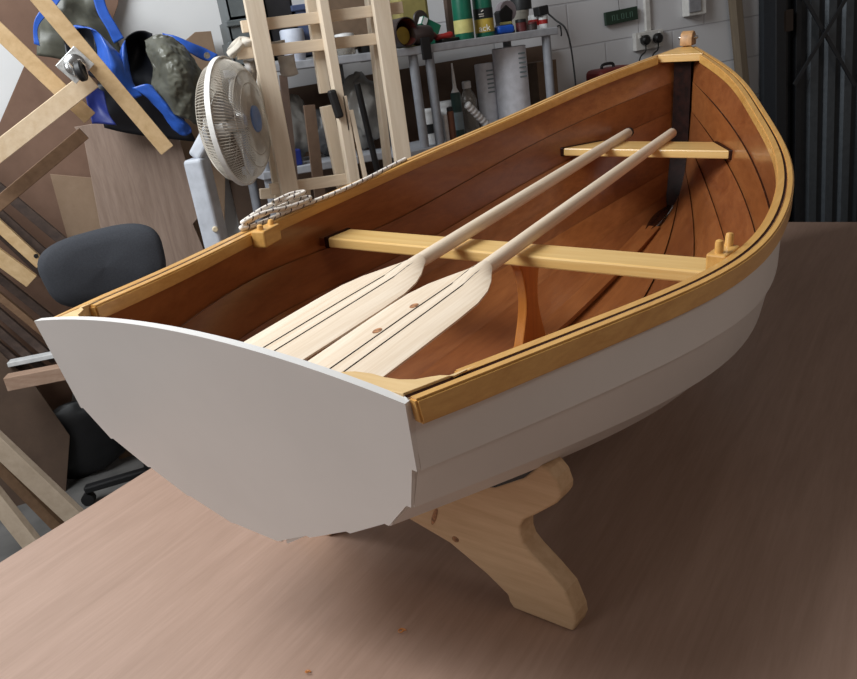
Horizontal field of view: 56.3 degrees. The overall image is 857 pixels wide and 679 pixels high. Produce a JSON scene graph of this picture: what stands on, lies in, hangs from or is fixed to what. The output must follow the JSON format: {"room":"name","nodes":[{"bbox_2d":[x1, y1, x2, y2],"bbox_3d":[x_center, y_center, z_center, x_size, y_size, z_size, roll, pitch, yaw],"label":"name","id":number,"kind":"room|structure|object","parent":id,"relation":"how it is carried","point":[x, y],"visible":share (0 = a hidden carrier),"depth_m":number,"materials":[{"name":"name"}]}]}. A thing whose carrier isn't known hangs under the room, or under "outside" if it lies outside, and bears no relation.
{"room":"workshop","nodes":[
{"label":"workshop","id":0,"kind":"room"},
{"bbox_2d":[0,341,31,370],"bbox_3d":[-1.864,0.017,3.445,0.262,0.449,0.035,-16,21,-18],"label":"batten","id":1,"kind":"object","parent":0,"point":[9,354],"visible":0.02,"depth_m":3.47,"materials":[{"name":"brown wood"}]},
{"bbox_2d":[0,325,46,367],"bbox_3d":[-1.842,-0.047,3.413,0.276,0.476,0.035,-16,21,-18],"label":"batten","id":2,"kind":"object","parent":1,"relation":"on","point":[5,335],"visible":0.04,"depth_m":3.45,"materials":[{"name":"wood"}]},
{"bbox_2d":[0,307,54,363],"bbox_3d":[-1.818,-0.113,3.391,0.320,0.541,0.035,-16,21,-18],"label":"batten","id":3,"kind":"object","parent":2,"relation":"on","point":[5,317],"visible":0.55,"depth_m":3.44,"materials":[{"name":"brown wood"}]},
{"bbox_2d":[0,291,41,335],"bbox_3d":[-1.791,-0.172,3.362,0.364,0.589,0.035,-16,21,-18],"label":"batten","id":4,"kind":"object","parent":3,"relation":"on","point":[4,299],"visible":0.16,"depth_m":3.39,"materials":[{"name":"brown wood"}]},
{"bbox_2d":[0,272,54,317],"bbox_3d":[-1.777,-0.236,3.371,0.442,0.682,0.035,-16,21,-18],"label":"batten","id":5,"kind":"object","parent":4,"relation":"on","point":[5,282],"visible":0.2,"depth_m":3.40,"materials":[{"name":"brown wood"}]},
{"bbox_2d":[0,248,36,286],"bbox_3d":[-1.748,-0.349,3.214,0.252,0.322,0.035,-16,21,-18],"label":"batten","id":6,"kind":"object","parent":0,"point":[9,264],"visible":1,"depth_m":3.25,"materials":[{"name":"beige wood"}]},
{"bbox_2d":[0,218,39,267],"bbox_3d":[-1.744,-0.471,3.223,0.260,0.423,0.037,-16,21,-18],"label":"batten","id":7,"kind":"object","parent":6,"relation":"on","point":[6,232],"visible":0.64,"depth_m":3.26,"materials":[{"name":"beige wood"}]},
{"bbox_2d":[0,235,40,277],"bbox_3d":[-1.757,-0.429,3.299,0.348,0.622,0.035,-16,21,-18],"label":"batten","id":8,"kind":"object","parent":7,"relation":"on","point":[2,239],"visible":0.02,"depth_m":3.33,"materials":[{"name":"brown wood"}]},
{"bbox_2d":[0,210,45,254],"bbox_3d":[-1.739,-0.489,3.311,0.451,0.739,0.035,-16,21,-18],"label":"batten","id":9,"kind":"object","parent":8,"relation":"on","point":[26,236],"visible":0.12,"depth_m":3.33,"materials":[{"name":"brown wood"}]},
{"bbox_2d":[0,182,66,241],"bbox_3d":[-1.738,-0.598,3.301,0.448,0.663,0.035,-16,21,-18],"label":"batten","id":10,"kind":"object","parent":9,"relation":"on","point":[18,204],"visible":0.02,"depth_m":3.35,"materials":[{"name":"brown wood"}]},
{"bbox_2d":[0,455,143,561],"bbox_3d":[1.145,0.845,2.200,10.000,0.100,5.800,-16,21,-18],"label":"floor","id":11,"kind":"structure","parent":0,"point":[9,546],"depth_m":3.62,"materials":[{"name":"grey concrete"}]},
{"bbox_2d":[0,486,39,548],"bbox_3d":[-1.512,0.652,2.909,0.327,0.573,0.054,-1,22,21],"label":"board","id":12,"kind":"object","parent":11,"relation":"on","point":[12,518],"visible":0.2,"depth_m":2.90,"materials":[{"name":"beige wood"}]},
{"bbox_2d":[0,462,63,529],"bbox_3d":[-1.554,0.576,3.068,0.348,0.610,0.041,-6,20,8],"label":"board","id":13,"kind":"object","parent":11,"relation":"on","point":[40,508],"visible":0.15,"depth_m":3.06,"materials":[{"name":"brown wood"}]},
{"bbox_2d":[0,352,69,505],"bbox_3d":[-1.871,0.421,3.511,0.514,1.279,0.006,-16,21,-18],"label":"wooden board","id":14,"kind":"object","parent":11,"relation":"on","point":[26,418],"visible":0.59,"depth_m":3.55,"materials":[{"name":"brown wood"}]},
{"bbox_2d":[0,430,83,521],"bbox_3d":[-1.447,0.539,2.984,0.444,0.719,0.042,-8,20,4],"label":"board","id":15,"kind":"object","parent":11,"relation":"on","point":[12,457],"visible":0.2,"depth_m":2.96,"materials":[{"name":"beige wood"}]},
{"bbox_2d":[0,0,118,409],"bbox_3d":[-1.751,-0.574,3.542,1.365,2.177,0.006,-16,21,-18],"label":"wooden planks","id":16,"kind":"object","parent":11,"relation":"on","point":[18,16],"visible":0.19,"depth_m":3.50,"materials":[{"name":"brown wood"}]},
{"bbox_2d":[53,401,125,478],"bbox_3d":[-1.641,0.471,3.721,0.472,0.383,0.108,-16,21,-18],"label":"bag","id":17,"kind":"object","parent":11,"relation":"on","point":[91,450],"visible":0.35,"depth_m":3.70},
{"bbox_2d":[50,174,132,458],"bbox_3d":[-1.494,-0.041,3.736,0.258,1.482,0.012,-16,21,-18],"label":"board","id":18,"kind":"object","parent":11,"relation":"on","point":[75,197],"visible":0.35,"depth_m":3.54,"materials":[{"name":"brown wood"}]},
{"bbox_2d":[37,223,165,505],"bbox_3d":[-1.276,0.114,3.301,0.635,1.224,0.723,-16,21,-18],"label":"office chair","id":19,"kind":"object","parent":11,"relation":"on","point":[75,270],"visible":0.37,"depth_m":2.85,"materials":[{"name":"black plastic"}]},
{"bbox_2d":[7,352,53,366],"bbox_3d":[-1.668,0.074,3.462,0.283,0.020,0.050,-12,20,-7],"label":"timber offcut","id":20,"kind":"object","parent":19,"relation":"on","point":[47,355],"visible":0.56,"depth_m":3.44,"materials":[{"name":"white wood"}]},
{"bbox_2d":[3,364,65,390],"bbox_3d":[-1.590,0.146,3.358,0.344,0.060,0.060,-11,20,-5],"label":"timber offcut","id":21,"kind":"object","parent":19,"relation":"on","point":[52,373],"visible":0.56,"depth_m":3.33,"materials":[{"name":"brown wood"}]},
{"bbox_2d":[74,124,203,266],"bbox_3d":[-1.259,-0.125,3.775,0.562,1.775,0.012,-16,21,-18],"label":"plywood sheet","id":22,"kind":"object","parent":11,"relation":"on","point":[132,182],"visible":0.34,"depth_m":3.59,"materials":[{"name":"brown wood"}]},
{"bbox_2d":[180,31,224,248],"bbox_3d":[-1.108,-0.464,3.815,0.584,1.831,0.012,-16,21,-18],"label":"board","id":23,"kind":"object","parent":11,"relation":"on","point":[204,39],"visible":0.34,"depth_m":3.67,"materials":[{"name":"brown wood"}]},
{"bbox_2d":[184,56,270,248],"bbox_3d":[-0.603,-0.172,3.049,0.398,1.726,0.398,10,28,43],"label":"pedestal fan","id":24,"kind":"object","parent":11,"relation":"on","point":[223,116],"visible":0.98,"depth_m":2.77,"materials":[{"name":"white plastic"}]},
{"bbox_2d":[195,57,256,182],"bbox_3d":[-0.711,-0.754,2.793,0.077,0.430,0.430,-6,20,10],"label":"grille","id":25,"kind":"object","parent":24,"relation":"attached to","point":[223,116],"depth_m":2.72,"materials":[{"name":"white plastic"}]},
{"bbox_2d":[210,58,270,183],"bbox_3d":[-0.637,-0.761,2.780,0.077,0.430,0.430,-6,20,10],"label":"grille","id":26,"kind":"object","parent":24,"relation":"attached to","point":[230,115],"depth_m":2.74,"materials":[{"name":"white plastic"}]},
{"bbox_2d":[279,75,297,179],"bbox_3d":[-0.538,-0.287,3.470,0.193,1.632,0.018,-16,21,-18],"label":"board","id":27,"kind":"object","parent":11,"relation":"on","point":[284,88],"visible":0.14,"depth_m":3.25,"materials":[{"name":"beige wood"}]},
{"bbox_2d":[223,52,381,221],"bbox_3d":[-0.485,-0.456,3.826,0.634,1.684,0.360,-18,22,-22],"label":"storage shelf","id":28,"kind":"object","parent":11,"relation":"on","point":[305,167],"visible":0.25,"depth_m":3.54,"materials":[{"name":"grey metal"}]},
{"bbox_2d":[222,42,252,67],"bbox_3d":[-0.797,-1.206,3.382,0.113,0.098,0.230,-16,21,-18],"label":"crate","id":29,"kind":"object","parent":28,"relation":"on","point":[225,46],"visible":0.23,"depth_m":3.32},
{"bbox_2d":[219,18,249,43],"bbox_3d":[-0.803,-1.292,3.353,0.112,0.078,0.230,-16,21,-18],"label":"crate","id":30,"kind":"object","parent":29,"relation":"on","point":[231,30],"visible":0.55,"depth_m":3.26,"materials":[{"name":"grey plastic"}]},
{"bbox_2d":[217,0,245,23],"bbox_3d":[-0.808,-1.389,3.322,0.111,0.119,0.230,-16,21,-18],"label":"crate","id":31,"kind":"object","parent":30,"relation":"on","point":[228,9],"visible":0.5,"depth_m":3.24,"materials":[{"name":"grey plastic"}]},
{"bbox_2d":[263,0,296,60],"bbox_3d":[-0.647,-1.355,3.451,0.135,0.279,0.160,-16,21,-18],"label":"crate","id":32,"kind":"object","parent":28,"relation":"on","point":[273,8],"visible":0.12,"depth_m":3.37,"materials":[{"name":"black plastic"}]},
{"bbox_2d":[279,28,305,60],"bbox_3d":[-0.573,-1.251,3.402,0.104,0.131,0.102,-16,21,-18],"label":"pot","id":33,"kind":"object","parent":28,"relation":"on","point":[295,34],"visible":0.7,"depth_m":3.35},
{"bbox_2d":[289,94,308,157],"bbox_3d":[-0.632,-0.964,3.628,0.239,0.315,0.185,-16,21,-18],"label":"plastic bag","id":34,"kind":"object","parent":28,"relation":"on","point":[296,103],"visible":0.25,"depth_m":3.57,"materials":[{"name":"grey plastic"}]},
{"bbox_2d":[295,148,302,165],"bbox_3d":[-0.598,-0.799,3.518,0.072,0.072,0.060,-18,22,-22],"label":"box","id":35,"kind":"object","parent":28,"relation":"on","point":[297,151],"visible":0.44,"depth_m":3.50,"materials":[{"name":"blue plastic"}]},
{"bbox_2d":[290,4,312,57],"bbox_3d":[-0.558,-1.341,3.492,0.081,0.212,0.160,-16,21,-18],"label":"crate","id":36,"kind":"object","parent":28,"relation":"on","point":[300,8],"visible":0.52,"depth_m":3.41,"materials":[{"name":"blue plastic"}]},
{"bbox_2d":[316,109,328,155],"bbox_3d":[-0.492,-0.957,3.702,0.156,0.219,0.123,-16,21,-18],"label":"plastic bag","id":37,"kind":"object","parent":28,"relation":"on","point":[322,138],"visible":0.15,"depth_m":3.65,"materials":[{"name":"grey plastic"}]},
{"bbox_2d":[334,33,355,55],"bbox_3d":[-0.362,-1.288,3.490,0.094,0.093,0.094,-16,21,-18],"label":"lidded jar","id":38,"kind":"object","parent":28,"relation":"on","point":[343,51],"visible":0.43,"depth_m":3.46,"materials":[{"name":"grey"}]},
{"bbox_2d":[328,0,367,48],"bbox_3d":[-0.360,-1.428,3.583,0.228,0.248,0.120,-16,21,-18],"label":"cardboard box","id":39,"kind":"object","parent":28,"relation":"on","point":[356,26],"visible":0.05,"depth_m":3.52,"materials":[{"name":"brown cardboard"}]},
{"bbox_2d":[357,46,369,52],"bbox_3d":[-0.287,-1.302,3.549,0.066,0.062,0.066,-16,21,-18],"label":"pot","id":40,"kind":"object","parent":28,"relation":"on","point":[362,49],"visible":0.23,"depth_m":3.53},
{"bbox_2d":[343,71,386,149],"bbox_3d":[-0.314,-1.073,3.760,0.244,0.359,0.200,-16,21,-18],"label":"plastic bag","id":41,"kind":"object","parent":28,"relation":"on","point":[367,86],"visible":0.38,"depth_m":3.68,"materials":[{"name":"grey plastic"}]},
{"bbox_2d":[303,104,324,198],"bbox_3d":[-0.424,-0.234,3.466,0.163,1.505,0.018,-16,21,-18],"label":"board","id":42,"kind":"object","parent":11,"relation":"on","point":[309,110],"visible":0.36,"depth_m":3.27,"materials":[{"name":"brown wood"}]},
{"bbox_2d":[236,0,410,213],"bbox_3d":[-0.314,-0.497,3.128,0.694,2.191,0.188,-16,21,-18],"label":"wooden rack","id":43,"kind":"object","parent":11,"relation":"on","point":[380,38],"visible":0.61,"depth_m":2.94,"materials":[{"name":"brown wood"}]},
{"bbox_2d":[226,36,297,80],"bbox_3d":[-0.590,-1.014,2.871,0.268,0.161,0.085,-22,24,-31],"label":"rag","id":44,"kind":"object","parent":43,"relation":"hanging from","point":[287,64],"visible":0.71,"depth_m":2.86,"materials":[{"name":"beige fabric"}]},
{"bbox_2d":[343,96,359,180],"bbox_3d":[-0.213,-0.183,3.199,0.051,1.527,0.020,-16,21,-18],"label":"stick","id":45,"kind":"object","parent":11,"relation":"on","point":[344,97],"visible":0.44,"depth_m":2.98,"materials":[{"name":"beige wood"}]},
{"bbox_2d":[349,110,366,177],"bbox_3d":[-0.153,-0.175,3.227,0.073,1.474,0.020,-16,21,-18],"label":"stick","id":46,"kind":"object","parent":11,"relation":"on","point":[352,117],"visible":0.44,"depth_m":3.00,"materials":[{"name":"beige wood"}]},
{"bbox_2d":[354,83,379,171],"bbox_3d":[-0.131,-0.341,3.557,0.124,1.551,0.025,-16,21,-18],"label":"pole","id":47,"kind":"object","parent":11,"relation":"on","point":[358,89],"visible":0.34,"depth_m":3.33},
{"bbox_2d":[226,45,542,230],"bbox_3d":[-0.067,-0.614,4.250,1.807,1.560,0.020,-16,21,-18],"label":"board","id":48,"kind":"object","parent":11,"relation":"on","point":[464,70],"visible":0.02,"depth_m":4.05,"materials":[{"name":"brown wood"}]},
{"bbox_2d":[0,222,856,678],"bbox_3d":[0.859,0.572,1.897,3.045,0.700,4.091,4,24,33],"label":"work table","id":49,"kind":"object","parent":11,"relation":"on","point":[712,535],"visible":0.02,"depth_m":1.57,"materials":[{"name":"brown wood"}]},
{"bbox_2d":[328,457,587,629],"bbox_3d":[-0.043,0.295,1.541,0.738,0.328,0.050,8,26,39],"label":"cradle","id":50,"kind":"object","parent":49,"relation":"on","point":[494,527],"visible":0.44,"depth_m":1.37,"materials":[{"name":"brown wood"}]},
{"bbox_2d":[34,30,793,542],"bbox_3d":[0.326,-0.332,2.044,1.148,0.696,2.446,4,24,33],"label":"dinghy","id":51,"kind":"object","parent":50,"relation":"on","point":[626,304],"visible":0.94,"depth_m":1.48,"materials":[{"name":"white wood"}]},
{"bbox_2d":[239,157,406,230],"bbox_3d":[-0.264,-0.397,2.115,0.040,0.047,0.694,5,24,33],"label":"rope","id":52,"kind":"object","parent":51,"relation":"on","point":[292,201],"visible":0.99,"depth_m":2.00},
{"bbox_2d":[244,127,633,359],"bbox_3d":[0.152,-0.310,2.016,0.162,0.102,2.085,5,24,33],"label":"oar","id":53,"kind":"object","parent":51,"relation":"on","point":[305,332],"visible":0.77,"depth_m":1.60,"materials":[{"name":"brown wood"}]},
{"bbox_2d":[309,128,676,376],"bbox_3d":[0.288,-0.287,1.931,0.162,0.102,2.079,4,24,33],"label":"oar","id":54,"kind":"object","parent":51,"relation":"on","point":[380,345],"visible":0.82,"depth_m":1.49,"materials":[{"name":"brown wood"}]},
{"bbox_2d":[363,27,557,162],"bbox_3d":[0.258,-0.627,4.003,0.888,1.658,0.360,-18,22,-24],"label":"storage shelf","id":55,"kind":"object","parent":11,"relation":"on","point":[416,147],"visible":0.21,"depth_m":3.57,"materials":[{"name":"grey metal"}]},
{"bbox_2d":[392,17,417,47],"bbox_3d":[-0.144,-1.322,3.463,0.120,0.120,0.182,-22,24,-32],"label":"tin","id":56,"kind":"object","parent":55,"relation":"on","point":[401,26],"visible":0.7,"depth_m":3.43,"materials":[{"name":"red metal"}]},
{"bbox_2d":[390,0,428,48],"bbox_3d":[-0.080,-1.458,3.671,0.163,0.222,0.106,-18,22,-24],"label":"box","id":57,"kind":"object","parent":55,"relation":"on","point":[413,9],"visible":0.4,"depth_m":3.62,"materials":[{"name":"yellow cardboard"}]},
{"bbox_2d":[409,25,433,59],"bbox_3d":[-0.026,-1.290,3.478,0.091,0.143,0.084,-18,22,-24],"label":"drill","id":58,"kind":"object","parent":55,"relation":"attached to","point":[424,35],"visible":0.95,"depth_m":3.44,"materials":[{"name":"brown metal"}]},
{"bbox_2d":[417,16,440,43],"bbox_3d":[0.003,-1.399,3.617,0.105,0.124,0.055,-18,22,-24],"label":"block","id":59,"kind":"object","parent":55,"relation":"on","point":[423,20],"visible":0.47,"depth_m":3.59,"materials":[{"name":"green cardboard"}]},
{"bbox_2d":[425,108,434,143],"bbox_3d":[-0.001,-0.995,3.731,0.096,0.156,0.096,-16,21,-18],"label":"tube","id":60,"kind":"object","parent":55,"relation":"on","point":[428,114],"visible":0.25,"depth_m":3.69,"materials":[{"name":"white plastic"}]},
{"bbox_2d":[433,31,452,40],"bbox_3d":[0.033,-1.329,3.520,0.150,0.032,0.028,-10,20,-2],"label":"screwdriver","id":61,"kind":"object","parent":55,"relation":"on","point":[449,34],"visible":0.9,"depth_m":3.51,"materials":[{"name":"red plastic"}]},
{"bbox_2d":[440,100,451,139],"bbox_3d":[0.102,-1.044,3.799,0.110,0.175,0.110,-16,21,-18],"label":"tub","id":62,"kind":"object","parent":55,"relation":"on","point":[447,103],"visible":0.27,"depth_m":3.74,"materials":[{"name":"white plastic"}]},
{"bbox_2d":[442,114,449,141],"bbox_3d":[0.082,-0.962,3.651,0.025,0.126,0.023,-16,21,-18],"label":"tube","id":63,"kind":"object","parent":55,"relation":"on","point":[445,119],"visible":0.8,"depth_m":3.64,"materials":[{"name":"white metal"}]},
{"bbox_2d":[435,37,459,42],"bbox_3d":[0.084,-1.331,3.555,0.050,0.018,0.110,11,28,44],"label":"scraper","id":64,"kind":"object","parent":55,"relation":"on","point":[452,38],"visible":0.88,"depth_m":3.53,"materials":[{"name":"plastic"}]},
{"bbox_2d":[443,0,454,37],"bbox_3d":[0.103,-1.556,3.810,0.050,0.261,0.030,-18,22,-24],"label":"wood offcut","id":65,"kind":"object","parent":55,"relation":"on","point":[447,3],"visible":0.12,"depth_m":3.80,"materials":[{"name":"brown wood"}]},
{"bbox_2d":[446,107,456,139],"bbox_3d":[0.105,-0.980,3.647,0.034,0.155,0.032,-16,21,-18],"label":"tube","id":66,"kind":"object","parent":55,"relation":"on","point":[450,113],"visible":0.91,"depth_m":3.63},
{"bbox_2d":[450,63,464,136],"bbox_3d":[0.127,-1.101,3.702,0.050,0.339,0.047,-16,21,-18],"label":"tube","id":67,"kind":"object","parent":55,"relation":"on","point":[455,95],"visible":0.88,"depth_m":3.69,"materials":[{"name":"green plastic"}]},
{"bbox_2d":[451,0,473,39],"bbox_3d":[0.144,-1.490,3.556,0.089,0.299,0.087,-16,21,-18],"label":"glue bottle","id":68,"kind":"object","parent":55,"relation":"on","point":[461,9],"visible":0.93,"depth_m":3.55,"materials":[{"name":"green plastic"}]},
{"bbox_2d":[461,81,479,133],"bbox_3d":[0.194,-1.116,3.854,0.084,0.248,0.082,-16,21,-18],"label":"bottle","id":69,"kind":"object","parent":55,"relation":"on","point":[470,123],"visible":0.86,"depth_m":3.82,"materials":[{"name":"grey"}]},
{"bbox_2d":[464,101,489,125],"bbox_3d":[0.231,-1.040,3.719,0.131,0.143,0.036,-18,22,-24],"label":"flexible hose","id":70,"kind":"object","parent":55,"relation":"on","point":[470,108],"visible":0.88,"depth_m":3.70,"materials":[{"name":"white plastic"}]},
{"bbox_2d":[472,0,494,37],"bbox_3d":[0.241,-1.525,3.607,0.090,0.303,0.097,-16,21,-18],"label":"glue bottle","id":71,"kind":"object","parent":55,"relation":"on","point":[482,9],"visible":0.99,"depth_m":3.60,"materials":[{"name":"green plastic"}]},
{"bbox_2d":[474,62,498,126],"bbox_3d":[0.289,-1.178,3.887,0.103,0.315,0.103,-16,21,-18],"label":"paper roll","id":72,"kind":"object","parent":55,"relation":"on","point":[484,72],"visible":0.84,"depth_m":3.84,"materials":[{"name":"white paper"}]},
{"bbox_2d":[494,21,513,34],"bbox_3d":[0.351,-1.438,3.691,0.108,0.051,0.058,-18,22,-24],"label":"clamp","id":73,"kind":"object","parent":55,"relation":"on","point":[504,28],"visible":0.91,"depth_m":3.67,"materials":[{"name":"blue plastic"}]},
{"bbox_2d":[494,0,515,34],"bbox_3d":[0.361,-1.527,3.797,0.116,0.146,0.050,-18,22,-24],"label":"tape dispenser","id":74,"kind":"object","parent":55,"relation":"on","point":[505,11],"visible":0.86,"depth_m":3.77,"materials":[{"name":"plastic"}]},
{"bbox_2d":[492,45,530,118],"bbox_3d":[0.404,-1.212,3.850,0.166,0.375,0.161,-16,21,-18],"label":"paper roll","id":75,"kind":"object","parent":55,"relation":"on","point":[509,63],"visible":0.9,"depth_m":3.78,"materials":[{"name":"white paper"}]},
{"bbox_2d":[512,9,528,31],"bbox_3d":[0.456,-1.574,3.955,0.092,0.102,0.092,-16,21,-18],"label":"plastic tub","id":76,"kind":"object","parent":55,"relation":"on","point":[520,14],"visible":0.56,"depth_m":3.91,"materials":[{"name":"grey plastic"}]},
{"bbox_2d":[510,0,531,10],"bbox_3d":[0.444,-1.722,3.907,0.105,0.212,0.104,-16,21,-18],"label":"spray can","id":77,"kind":"object","parent":76,"relation":"on","point":[519,4],"visible":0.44,"depth_m":3.89,"materials":[{"name":"grey metal"}]},
{"bbox_2d":[515,18,526,31],"bbox_3d":[0.431,-1.462,3.725,0.052,0.056,0.051,-16,21,-18],"label":"paint jar","id":78,"kind":"object","parent":55,"relation":"on","point":[521,25],"visible":0.95,"depth_m":3.71,"materials":[{"name":"red plastic"}]},
{"bbox_2d":[527,21,536,30],"bbox_3d":[0.483,-1.460,3.725,0.046,0.037,0.046,-16,21,-18],"label":"paint jar","id":79,"kind":"object","parent":55,"relation":"on","point":[531,25],"visible":1,"depth_m":3.71,"materials":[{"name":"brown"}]},
{"bbox_2d":[528,15,538,28],"bbox_3d":[0.510,-1.520,3.835,0.063,0.069,0.062,-16,21,-18],"label":"paint jar","id":80,"kind":"object","parent":55,"relation":"on","point":[531,18],"visible":0.34,"depth_m":3.81,"materials":[{"name":"white plastic"}]},
{"bbox_2d":[527,59,557,104],"bbox_3d":[0.579,-1.277,4.096,0.125,0.282,0.120,-18,22,-24],"label":"cardboard box","id":81,"kind":"object","parent":55,"relation":"on","point":[536,76],"visible":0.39,"depth_m":4.03,"materials":[{"name":"brown cardboard"}]},
{"bbox_2d":[539,15,547,28],"bbox_3d":[0.544,-1.503,3.789,0.043,0.058,0.043,-16,21,-18],"label":"paint jar","id":82,"kind":"object","parent":55,"relation":"on","point":[543,20],"visible":0.91,"depth_m":3.77,"materials":[{"name":"white plastic"}]},
{"bbox_2d":[533,5,575,85],"bbox_3d":[0.634,-1.202,3.893,0.169,0.803,0.069,-7,20,7],"label":"power adaptor","id":83,"kind":"object","parent":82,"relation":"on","point":[541,10],"visible":0.75,"depth_m":3.76,"materials":[{"name":"black plastic"}]},
{"bbox_2d":[728,0,749,86],"bbox_3d":[1.881,-1.483,4.782,0.265,2.228,0.062,-16,21,-18],"label":"timber post","id":84,"kind":"object","parent":11,"relation":"on","point":[736,15],"visible":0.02,"depth_m":4.65,"materials":[{"name":"brown wood"}]},
{"bbox_2d":[0,0,172,211],"bbox_3d":[-1.305,-0.828,2.645,0.773,0.903,0.254,-16,21,-18],"label":"frame","id":85,"kind":"object","parent":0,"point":[81,58],"visible":1,"depth_m":2.69,"materials":[{"name":"wood"}]},
{"bbox_2d":[33,0,217,141],"bbox_3d":[-1.230,-1.118,3.273,0.697,0.697,0.358,-8,20,3],"label":"bag","id":86,"kind":"object","parent":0,"point":[160,72],"visible":0.86,"depth_m":3.23,"materials":[{"name":"plastic"}]},
{"bbox_2d":[0,0,759,401],"bbox_3d":[-0.160,-1.530,4.086,10.000,3.400,0.200,-16,21,-18],"label":"wall","id":87,"kind":"structure","parent":0,"point":[593,43],"depth_m":4.33,"materials":[{"name":"white paint"}]},
{"bbox_2d":[604,0,637,25],"bbox_3d":[1.044,-1.849,4.358,0.210,0.238,0.023,-16,21,-18],"label":"wall sign","id":88,"kind":"object","parent":87,"relation":"attached to","point":[627,14],"visible":1,"depth_m":4.37,"materials":[{"name":"green plastic"}]},
{"bbox_2d":[643,0,650,30],"bbox_3d":[1.200,-1.912,4.416,0.034,0.395,0.022,-16,21,-18],"label":"cable conduit","id":89,"kind":"object","parent":87,"relation":"attached to","point":[646,3],"visible":1,"depth_m":4.45,"materials":[{"name":"white plastic"}]},
{"bbox_2d":[632,29,663,50],"bbox_3d":[1.234,-1.681,4.488,0.187,0.095,0.041,-16,21,-18],"label":"socket","id":90,"kind":"object","parent":87,"relation":"attached to","point":[637,46],"visible":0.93,"depth_m":4.47,"materials":[{"name":"white plastic"}]},
{"bbox_2d":[639,35,650,60],"bbox_3d":[1.207,-1.556,4.477,0.087,0.277,0.040,-16,21,-18],"label":"plug","id":91,"kind":"object","parent":90,"relation":"attached to","point":[645,40],"visible":0.8,"depth_m":4.43,"materials":[{"name":"black plastic"}]},
{"bbox_2d":[652,33,662,55],"bbox_3d":[1.284,-1.576,4.503,0.087,0.278,0.040,-16,21,-18],"label":"plug","id":92,"kind":"object","parent":90,"relation":"attached to","point":[657,37],"visible":0.79,"depth_m":4.46,"materials":[{"name":"black plastic"}]},
{"bbox_2d":[682,0,705,16],"bbox_3d":[1.502,-1.908,4.518,0.124,0.144,0.068,-16,21,-18],"label":"wall box","id":93,"kind":"object","parent":87,"relation":"attached to","point":[689,7],"visible":1,"depth_m":4.50,"materials":[{"name":"white plastic"}]},
{"bbox_2d":[759,0,856,221],"bbox_3d":[2.736,-1.947,4.969,1.602,2.700,0.135,-16,21,-18],"label":"door","id":94,"kind":"structure","parent":87,"relation":"in","point":[808,48],"depth_m":4.95,"materials":[{"name":"grey metal"}]},
{"bbox_3d":[0.955,-1.320,4.268,0.340,0.030,0.400,-16,21,-18],"label":"wall shelf","id":95,"kind":"object","parent":87,"relation":"attached to","visible":0},
{"bbox_2d":[586,62,626,80],"bbox_3d":[0.959,-1.396,4.224,0.220,0.139,0.160,-16,21,-18],"label":"toolbox","id":96,"kind":"object","parent":95,"relation":"on","point":[594,73],"visible":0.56,"depth_m":4.17,"materials":[{"name":"red plastic"}]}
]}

